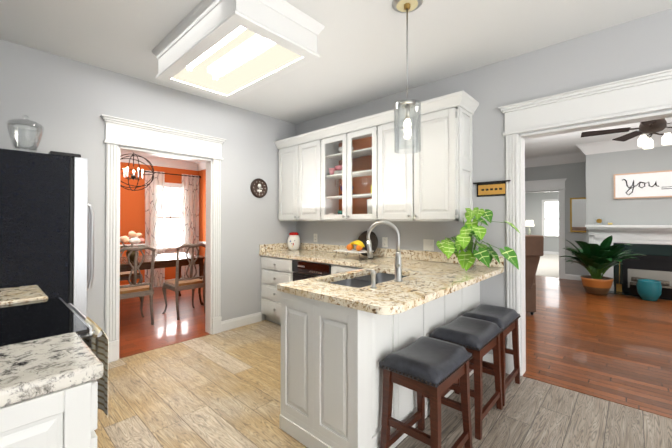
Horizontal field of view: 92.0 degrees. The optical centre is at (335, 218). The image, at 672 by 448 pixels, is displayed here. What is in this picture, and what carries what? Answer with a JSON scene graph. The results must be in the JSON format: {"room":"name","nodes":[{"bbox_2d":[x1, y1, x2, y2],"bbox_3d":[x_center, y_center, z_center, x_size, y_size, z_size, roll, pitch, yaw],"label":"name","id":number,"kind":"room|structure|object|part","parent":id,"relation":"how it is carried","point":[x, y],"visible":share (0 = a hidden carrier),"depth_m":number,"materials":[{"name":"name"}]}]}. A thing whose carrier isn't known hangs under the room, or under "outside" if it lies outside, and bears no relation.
{"room":"kitchen","nodes":[
{"label":"kitchen","id":0,"kind":"room"},
{"bbox_2d":[0,39,295,332],"bbox_3d":[-1.832,-0.024,3.540,0.130,2.770,3.790,0,-1,42],"label":"wall","id":1,"kind":"structure","parent":0,"point":[65,103],"depth_m":3.29,"materials":[{"name":"grey paint"}]},
{"bbox_2d":[100,114,225,362],"bbox_3d":[-1.837,0.200,3.533,0.250,2.322,1.247,0,-1,42],"label":"door frame","id":2,"kind":"structure","parent":1,"relation":"attached to","point":[127,132],"depth_m":3.36,"materials":[{"name":"white paint"}]},
{"bbox_2d":[221,312,261,331],"bbox_3d":[-1.194,1.306,4.119,0.015,0.120,0.580,0,-1,42],"label":"baseboard","id":3,"kind":"structure","parent":1,"relation":"attached to","point":[233,323],"depth_m":4.10,"materials":[{"name":"white paint"}]},
{"bbox_2d":[250,178,267,197],"bbox_3d":[-1.018,-0.402,4.311,0.030,0.260,0.260,0,-1,42],"label":"wall plaque","id":4,"kind":"object","parent":1,"relation":"attached to","point":[258,188],"visible":0.98,"depth_m":4.30,"materials":[{"name":"black"}]},
{"bbox_2d":[120,162,197,284],"bbox_3d":[-4.370,0.080,5.877,0.130,2.600,3.970,0,-1,42],"label":"wall","id":5,"kind":"structure","parent":0,"point":[132,210],"depth_m":6.32,"materials":[{"name":"orange paint"}]},
{"bbox_2d":[120,153,198,170],"bbox_3d":[-4.277,-1.145,5.802,0.120,0.150,3.730,0,-1,42],"label":"crown molding","id":6,"kind":"structure","parent":5,"relation":"attached to","point":[170,163],"depth_m":6.60,"materials":[{"name":"white paint"}]},
{"bbox_2d":[138,170,200,286],"bbox_3d":[-3.422,0.212,6.710,0.136,2.310,1.230,0,-1,42],"label":"curtains","id":7,"kind":"object","parent":5,"relation":"attached to","point":[155,214],"visible":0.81,"depth_m":6.58,"materials":[{"name":"white fabric"}]},
{"bbox_2d":[165,182,181,253],"bbox_3d":[-3.461,-0.003,6.788,0.120,1.480,0.760,0,-1,42],"label":"dining room window","id":8,"kind":"structure","parent":5,"relation":"in","point":[173,196],"depth_m":6.85,"materials":[{"name":"white glass"}]},
{"bbox_2d":[120,151,198,162],"bbox_3d":[-3.142,-1.269,4.763,3.440,0.080,3.970,0,-1,42],"label":"ceiling","id":9,"kind":"structure","parent":0,"point":[158,156],"depth_m":6.36,"materials":[{"name":"paint"}]},
{"bbox_2d":[120,153,154,190],"bbox_3d":[-3.013,-0.821,4.825,0.552,0.815,0.552,0,-1,42],"label":"dining chandelier","id":10,"kind":"object","parent":9,"relation":"hanging from","point":[133,176],"visible":0.83,"depth_m":4.82,"materials":[{"name":"black metal"}]},
{"bbox_2d":[198,169,205,261],"bbox_3d":[-1.797,0.082,6.132,3.320,2.600,0.120,0,-1,42],"label":"wall","id":11,"kind":"structure","parent":0,"point":[202,206],"depth_m":7.07,"materials":[{"name":"orange paint"}]},
{"bbox_2d":[195,162,205,170],"bbox_3d":[-1.827,-1.144,6.006,3.180,0.150,0.120,0,-1,42],"label":"crown molding","id":12,"kind":"structure","parent":11,"relation":"attached to","point":[199,166],"depth_m":7.03,"materials":[{"name":"white paint"}]},
{"bbox_2d":[0,0,671,123],"bbox_3d":[0.565,-1.466,1.357,6.630,0.080,3.790,0,-1,42],"label":"ceiling","id":13,"kind":"structure","parent":0,"point":[361,48],"depth_m":2.52,"materials":[{"name":"paint"}]},
{"bbox_2d":[152,0,324,100],"bbox_3d":[-0.818,-1.299,2.562,1.320,0.235,0.740,0,-1,42],"label":"ceiling light","id":14,"kind":"object","parent":13,"relation":"attached to","point":[229,50],"visible":1,"depth_m":2.44,"materials":[{"name":"white paint"}]},
{"bbox_2d":[392,0,422,153],"bbox_3d":[0.468,-0.930,2.127,0.200,0.980,0.200,0,-1,42],"label":"pendant light","id":15,"kind":"object","parent":13,"relation":"hanging from","point":[406,7],"visible":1,"depth_m":2.13,"materials":[{"name":"clear glass"}]},
{"bbox_2d":[94,275,671,447],"bbox_3d":[1.638,1.391,4.298,11.050,0.053,9.770,0,-1,42],"label":"floor","id":16,"kind":"structure","parent":0,"point":[221,389],"depth_m":2.67,"materials":[{"name":"brown wood"}]},
{"bbox_2d":[0,148,93,316],"bbox_3d":[-2.297,0.455,2.259,0.850,1.792,0.936,0,-1,42],"label":"fridge","id":17,"kind":"object","parent":16,"relation":"on","point":[46,229],"visible":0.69,"depth_m":2.10,"materials":[{"name":"black metal"}]},
{"bbox_2d":[6,115,43,151],"bbox_3d":[-2.016,-0.557,2.107,0.180,0.228,0.180,0,-1,42],"label":"jar","id":18,"kind":"object","parent":17,"relation":"on","point":[13,135],"visible":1,"depth_m":2.11,"materials":[{"name":"clear glass"}]},
{"bbox_2d":[0,285,108,447],"bbox_3d":[-1.461,0.737,1.304,1.650,1.214,0.757,0,-1,42],"label":"kitchen counter","id":19,"kind":"object","parent":16,"relation":"on","point":[53,372],"visible":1,"depth_m":0.93,"materials":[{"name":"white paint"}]},
{"bbox_2d":[0,298,101,346],"bbox_3d":[-1.436,0.823,1.285,0.760,1.040,0.707,0,-1,42],"label":"range","id":20,"kind":"object","parent":19,"relation":"in","point":[26,319],"depth_m":1.36,"materials":[{"name":"black metal"}]},
{"bbox_2d":[82,316,108,415],"bbox_3d":[-1.034,0.628,1.385,0.260,0.370,0.061,0,-1,42],"label":"towel","id":21,"kind":"object","parent":19,"relation":"hanging from","point":[98,341],"depth_m":1.37,"materials":[{"name":"grey fabric"}]},
{"bbox_2d":[120,241,142,300],"bbox_3d":[-3.555,0.870,5.403,0.515,1.032,0.477,0,-1,42],"label":"dining chair","id":22,"kind":"object","parent":16,"relation":"on","point":[124,276],"visible":0.15,"depth_m":5.35,"materials":[{"name":"brown wood"}]},
{"bbox_2d":[120,246,155,324],"bbox_3d":[-2.647,0.861,4.178,0.515,1.032,0.477,0,-1,42],"label":"dining chair","id":23,"kind":"object","parent":16,"relation":"on","point":[134,289],"visible":0.71,"depth_m":4.08,"materials":[{"name":"brown wood"}]},
{"bbox_2d":[120,253,204,304],"bbox_3d":[-2.994,0.994,4.861,1.000,0.774,1.760,0,-1,42],"label":"dining table","id":24,"kind":"object","parent":16,"relation":"on","point":[164,260],"visible":0.35,"depth_m":4.92,"materials":[{"name":"brown wood"}]},
{"bbox_2d":[120,231,144,259],"bbox_3d":[-2.978,0.393,4.746,0.384,0.424,0.394,0,-1,42],"label":"flowers","id":25,"kind":"object","parent":24,"relation":"on","point":[133,238],"visible":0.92,"depth_m":4.67,"materials":[{"name":"white plant"}]},
{"bbox_2d":[162,243,205,319],"bbox_3d":[-2.159,0.865,4.667,0.515,1.032,0.477,0,-1,42],"label":"dining chair","id":26,"kind":"object","parent":16,"relation":"on","point":[177,284],"visible":0.88,"depth_m":4.53,"materials":[{"name":"brown wood"}]},
{"bbox_2d":[259,207,519,447],"bbox_3d":[-0.088,0.631,3.083,3.048,1.454,1.838,0,-1,42],"label":"kitchen peninsula","id":27,"kind":"object","parent":16,"relation":"on","point":[348,318],"visible":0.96,"depth_m":2.01,"materials":[{"name":"white paint"}]},
{"bbox_3d":[0.367,0.289,3.799,0.300,0.296,0.060,0,-1,42],"label":"platter","id":28,"kind":"part","parent":27,"relation":"part of","materials":[{"name":"grey metal"}]},
{"bbox_2d":[331,273,406,287],"bbox_3d":[0.263,0.568,2.425,0.410,0.189,0.810,0,-1,42],"label":"sink","id":29,"kind":"object","parent":27,"relation":"in","point":[364,279],"depth_m":2.58,"materials":[{"name":"silver metal"}]},
{"bbox_2d":[259,249,503,314],"bbox_3d":[-0.169,0.458,3.159,2.828,0.040,1.838,0,-1,42],"label":"countertop","id":30,"kind":"structure","parent":27,"relation":"on","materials":[{"name":"beige stone"}]},
{"bbox_2d":[366,221,402,288],"bbox_3d":[0.283,0.222,2.173,0.280,0.417,0.357,0,-1,42],"label":"kitchen faucet","id":31,"kind":"object","parent":27,"relation":"on","point":[398,281],"depth_m":2.22,"materials":[{"name":"silver metal"}]},
{"bbox_2d":[379,336,472,447],"bbox_3d":[0.512,1.042,1.820,0.343,0.611,0.475,0,-1,42],"label":"bar stool","id":32,"kind":"object","parent":16,"relation":"on","point":[431,369],"visible":1,"depth_m":1.75,"materials":[{"name":"black leather"}]},
{"bbox_2d":[429,316,502,439],"bbox_3d":[0.911,1.046,2.255,0.343,0.611,0.475,0,-1,42],"label":"bar stool","id":33,"kind":"object","parent":16,"relation":"on","point":[478,339],"visible":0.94,"depth_m":2.14,"materials":[{"name":"black leather"}]},
{"bbox_2d":[462,304,520,405],"bbox_3d":[1.242,1.048,2.616,0.343,0.611,0.475,0,-1,42],"label":"bar stool","id":34,"kind":"object","parent":16,"relation":"on","point":[505,319],"visible":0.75,"depth_m":2.55,"materials":[{"name":"black leather"}]},
{"bbox_2d":[525,235,543,314],"bbox_3d":[2.458,0.802,4.852,0.800,1.140,1.037,0,0,2],"label":"recliner","id":35,"kind":"object","parent":16,"relation":"on","point":[534,248],"visible":0.25,"depth_m":4.45,"materials":[{"name":"brown leather"}]},
{"bbox_2d":[560,235,646,294],"bbox_3d":[4.628,0.830,5.725,1.274,1.089,0.974,0,-1,42],"label":"plant","id":36,"kind":"object","parent":16,"relation":"on","point":[596,261],"visible":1,"depth_m":5.76,"materials":[{"name":"green leaves"},{"name":"terracotta"},{"name":"soil"}]},
{"bbox_2d":[585,225,671,299],"bbox_3d":[5.567,0.749,5.700,1.880,1.260,0.301,0,-1,42],"label":"fireplace","id":37,"kind":"object","parent":16,"relation":"on","point":[653,243],"visible":0.56,"depth_m":5.88,"materials":[{"name":"white paint"}]},
{"bbox_2d":[594,219,612,224],"bbox_3d":[5.095,0.052,6.181,0.280,0.139,0.078,0,-1,42],"label":"ornaments","id":38,"kind":"object","parent":37,"relation":"on","point":[598,221],"visible":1,"depth_m":6.20,"materials":[{"name":"gold glass"}]},
{"bbox_2d":[636,279,661,300],"bbox_3d":[5.268,1.208,5.457,0.320,0.330,0.320,0,-1,42],"label":"pot","id":39,"kind":"object","parent":16,"relation":"on","point":[649,290],"visible":1,"depth_m":5.36,"materials":[{"name":"teal ceramic"}]},
{"bbox_2d":[296,8,671,357],"bbox_3d":[1.849,-0.096,2.652,6.500,2.900,0.130,0,-1,42],"label":"wall","id":40,"kind":"structure","parent":0,"point":[636,47],"depth_m":2.92,"materials":[{"name":"grey paint"}]},
{"bbox_2d":[275,127,346,220],"bbox_3d":[-0.355,-0.516,4.346,0.905,1.108,0.348,0,-1,42],"label":"upper cabinet","id":41,"kind":"object","parent":40,"relation":"attached to","point":[313,165],"depth_m":4.10,"materials":[{"name":"white paint"}]},
{"bbox_2d":[259,243,503,267],"bbox_3d":[0.236,0.392,3.602,2.828,0.099,0.638,0,-1,42],"label":"backsplash","id":42,"kind":"structure","parent":40,"relation":"attached to","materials":[{"name":"beige stone"}]},
{"bbox_2d":[382,237,387,246],"bbox_3d":[0.562,0.272,3.731,0.070,0.115,0.009,0,-1,42],"label":"wall outlet","id":43,"kind":"object","parent":40,"relation":"attached to","point":[384,239],"depth_m":3.73,"materials":[{"name":"white plastic"}]},
{"bbox_2d":[371,92,474,220],"bbox_3d":[0.832,-0.525,3.260,0.905,1.108,0.348,0,-1,42],"label":"upper cabinet","id":44,"kind":"object","parent":40,"relation":"attached to","point":[434,183],"depth_m":3.03,"materials":[{"name":"white paint"}]},
{"bbox_2d":[423,239,433,250],"bbox_3d":[0.958,0.275,3.363,0.115,0.115,0.016,0,-1,42],"label":"wall outlet","id":45,"kind":"object","parent":40,"relation":"attached to","point":[428,244],"depth_m":3.36,"materials":[{"name":"white plastic"}]},
{"bbox_2d":[473,180,509,196],"bbox_3d":[1.410,-0.269,2.944,0.320,0.132,0.030,0,-1,42],"label":"kitchen sign","id":46,"kind":"object","parent":40,"relation":"attached to","point":[493,188],"visible":0.96,"depth_m":2.94,"materials":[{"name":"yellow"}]},
{"bbox_2d":[498,69,671,375],"bbox_3d":[1.986,0.182,2.525,1.262,2.342,0.250,0,-1,42],"label":"door frame","id":47,"kind":"structure","parent":40,"relation":"attached to","point":[647,93],"depth_m":2.65,"materials":[{"name":"white paint"}]},
{"bbox_2d":[525,220,533,234],"bbox_3d":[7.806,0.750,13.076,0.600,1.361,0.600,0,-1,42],"label":"table lamp","id":48,"kind":"object","parent":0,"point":[529,223],"visible":0.54,"depth_m":12.99,"materials":[{"name":"white fabric"}]},
{"bbox_2d":[525,192,558,251],"bbox_3d":[8.968,0.010,12.715,3.750,2.850,0.130,0,-1,42],"label":"wall","id":49,"kind":"structure","parent":0,"point":[533,206],"depth_m":13.25,"materials":[{"name":"grey paint"}]},
{"bbox_2d":[542,199,558,237],"bbox_3d":[8.669,0.011,12.914,0.840,1.550,0.120,0,-1,42],"label":"room window","id":50,"kind":"structure","parent":49,"relation":"in","point":[550,217],"depth_m":13.03,"materials":[{"name":"white glass"}]},
{"bbox_2d":[544,251,558,254],"bbox_3d":[8.916,1.374,12.655,3.760,0.120,0.015,0,-1,42],"label":"baseboard","id":51,"kind":"structure","parent":49,"relation":"attached to","point":[545,252],"depth_m":12.94,"materials":[{"name":"white paint"}]},
{"bbox_2d":[536,254,558,277],"bbox_3d":[6.861,1.438,10.409,4.000,0.056,6.300,0,-1,42],"label":"floor","id":52,"kind":"structure","parent":0,"point":[548,265],"depth_m":9.48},
{"bbox_2d":[525,162,585,274],"bbox_3d":[5.079,-0.030,7.734,1.580,2.850,0.130,0,-1,42],"label":"wall","id":53,"kind":"structure","parent":0,"point":[574,174],"depth_m":7.41,"materials":[{"name":"grey paint"}]},
{"bbox_2d":[525,178,566,278],"bbox_3d":[4.945,0.240,7.815,1.042,2.312,0.191,0,-1,42],"label":"door frame","id":54,"kind":"structure","parent":53,"relation":"attached to","point":[555,185],"depth_m":7.52,"materials":[{"name":"white paint"}]},
{"bbox_2d":[525,153,585,167],"bbox_3d":[5.095,-1.357,7.541,1.280,0.200,0.150,0,-1,42],"label":"crown molding","id":55,"kind":"structure","parent":53,"relation":"attached to","point":[564,158],"depth_m":7.59,"materials":[{"name":"white paint"}]},
{"bbox_2d":[565,274,581,280],"bbox_3d":[5.427,1.332,7.307,0.425,0.120,0.015,0,-1,42],"label":"baseboard","id":56,"kind":"structure","parent":53,"relation":"attached to","point":[572,277],"depth_m":7.35,"materials":[{"name":"white paint"}]},
{"bbox_2d":[570,197,585,231],"bbox_3d":[5.526,-0.079,7.216,0.520,0.780,0.027,0,-1,42],"label":"mirror","id":57,"kind":"object","parent":53,"relation":"attached to","point":[577,214],"visible":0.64,"depth_m":7.28,"materials":[{"name":"gold metal"}]},
{"bbox_2d":[525,117,671,158],"bbox_3d":[4.784,-1.524,4.077,6.080,0.080,5.920,0,-1,42],"label":"ceiling","id":58,"kind":"structure","parent":0,"point":[559,144],"depth_m":6.11,"materials":[{"name":"paint"}]},
{"bbox_2d":[581,118,671,148],"bbox_3d":[3.622,-1.159,3.735,1.288,0.655,1.276,0,-1,42],"label":"room ceiling fan","id":59,"kind":"object","parent":58,"relation":"hanging from","point":[651,127],"visible":0.79,"depth_m":3.74,"materials":[{"name":"brown wood"}]},
{"bbox_2d":[586,146,671,274],"bbox_3d":[7.001,-0.049,5.324,4.510,2.850,1.070,0,-1,42],"label":"wall","id":60,"kind":"structure","parent":0,"point":[602,203],"depth_m":6.08,"materials":[{"name":"grey paint"}]},
{"bbox_2d":[576,156,585,161],"bbox_3d":[5.191,-1.362,6.809,0.150,0.200,0.780,0,-1,42],"label":"crown molding","id":61,"kind":"structure","parent":60,"relation":"attached to","point":[581,158],"depth_m":7.23,"materials":[{"name":"white paint"}]},
{"bbox_2d":[575,133,671,155],"bbox_3d":[6.534,-1.377,4.936,4.660,0.200,0.150,0,-1,42],"label":"crown molding","id":62,"kind":"structure","parent":60,"relation":"attached to","point":[604,147],"depth_m":6.13,"materials":[{"name":"white paint"}]},
{"bbox_2d":[614,170,671,198],"bbox_3d":[5.654,-0.606,5.805,1.040,0.470,0.042,0,-1,42],"label":"sign","id":63,"kind":"object","parent":60,"relation":"attached to","point":[655,184],"visible":1,"depth_m":5.87,"materials":[{"name":"beige wood"}]},
{"bbox_3d":[-4.397,0.059,3.292,3.320,2.600,0.120,0,-1,42],"label":"wall","id":64,"kind":"structure","parent":0,"visible":0},
{"bbox_2d":[120,243,144,247],"bbox_3d":[-4.627,0.517,5.478,0.024,0.060,2.740,0,-1,42],"label":"trim","id":65,"kind":"structure","parent":64,"relation":"attached to","point":[144,244],"depth_m":6.27,"materials":[{"name":"white paint"}]}
]}

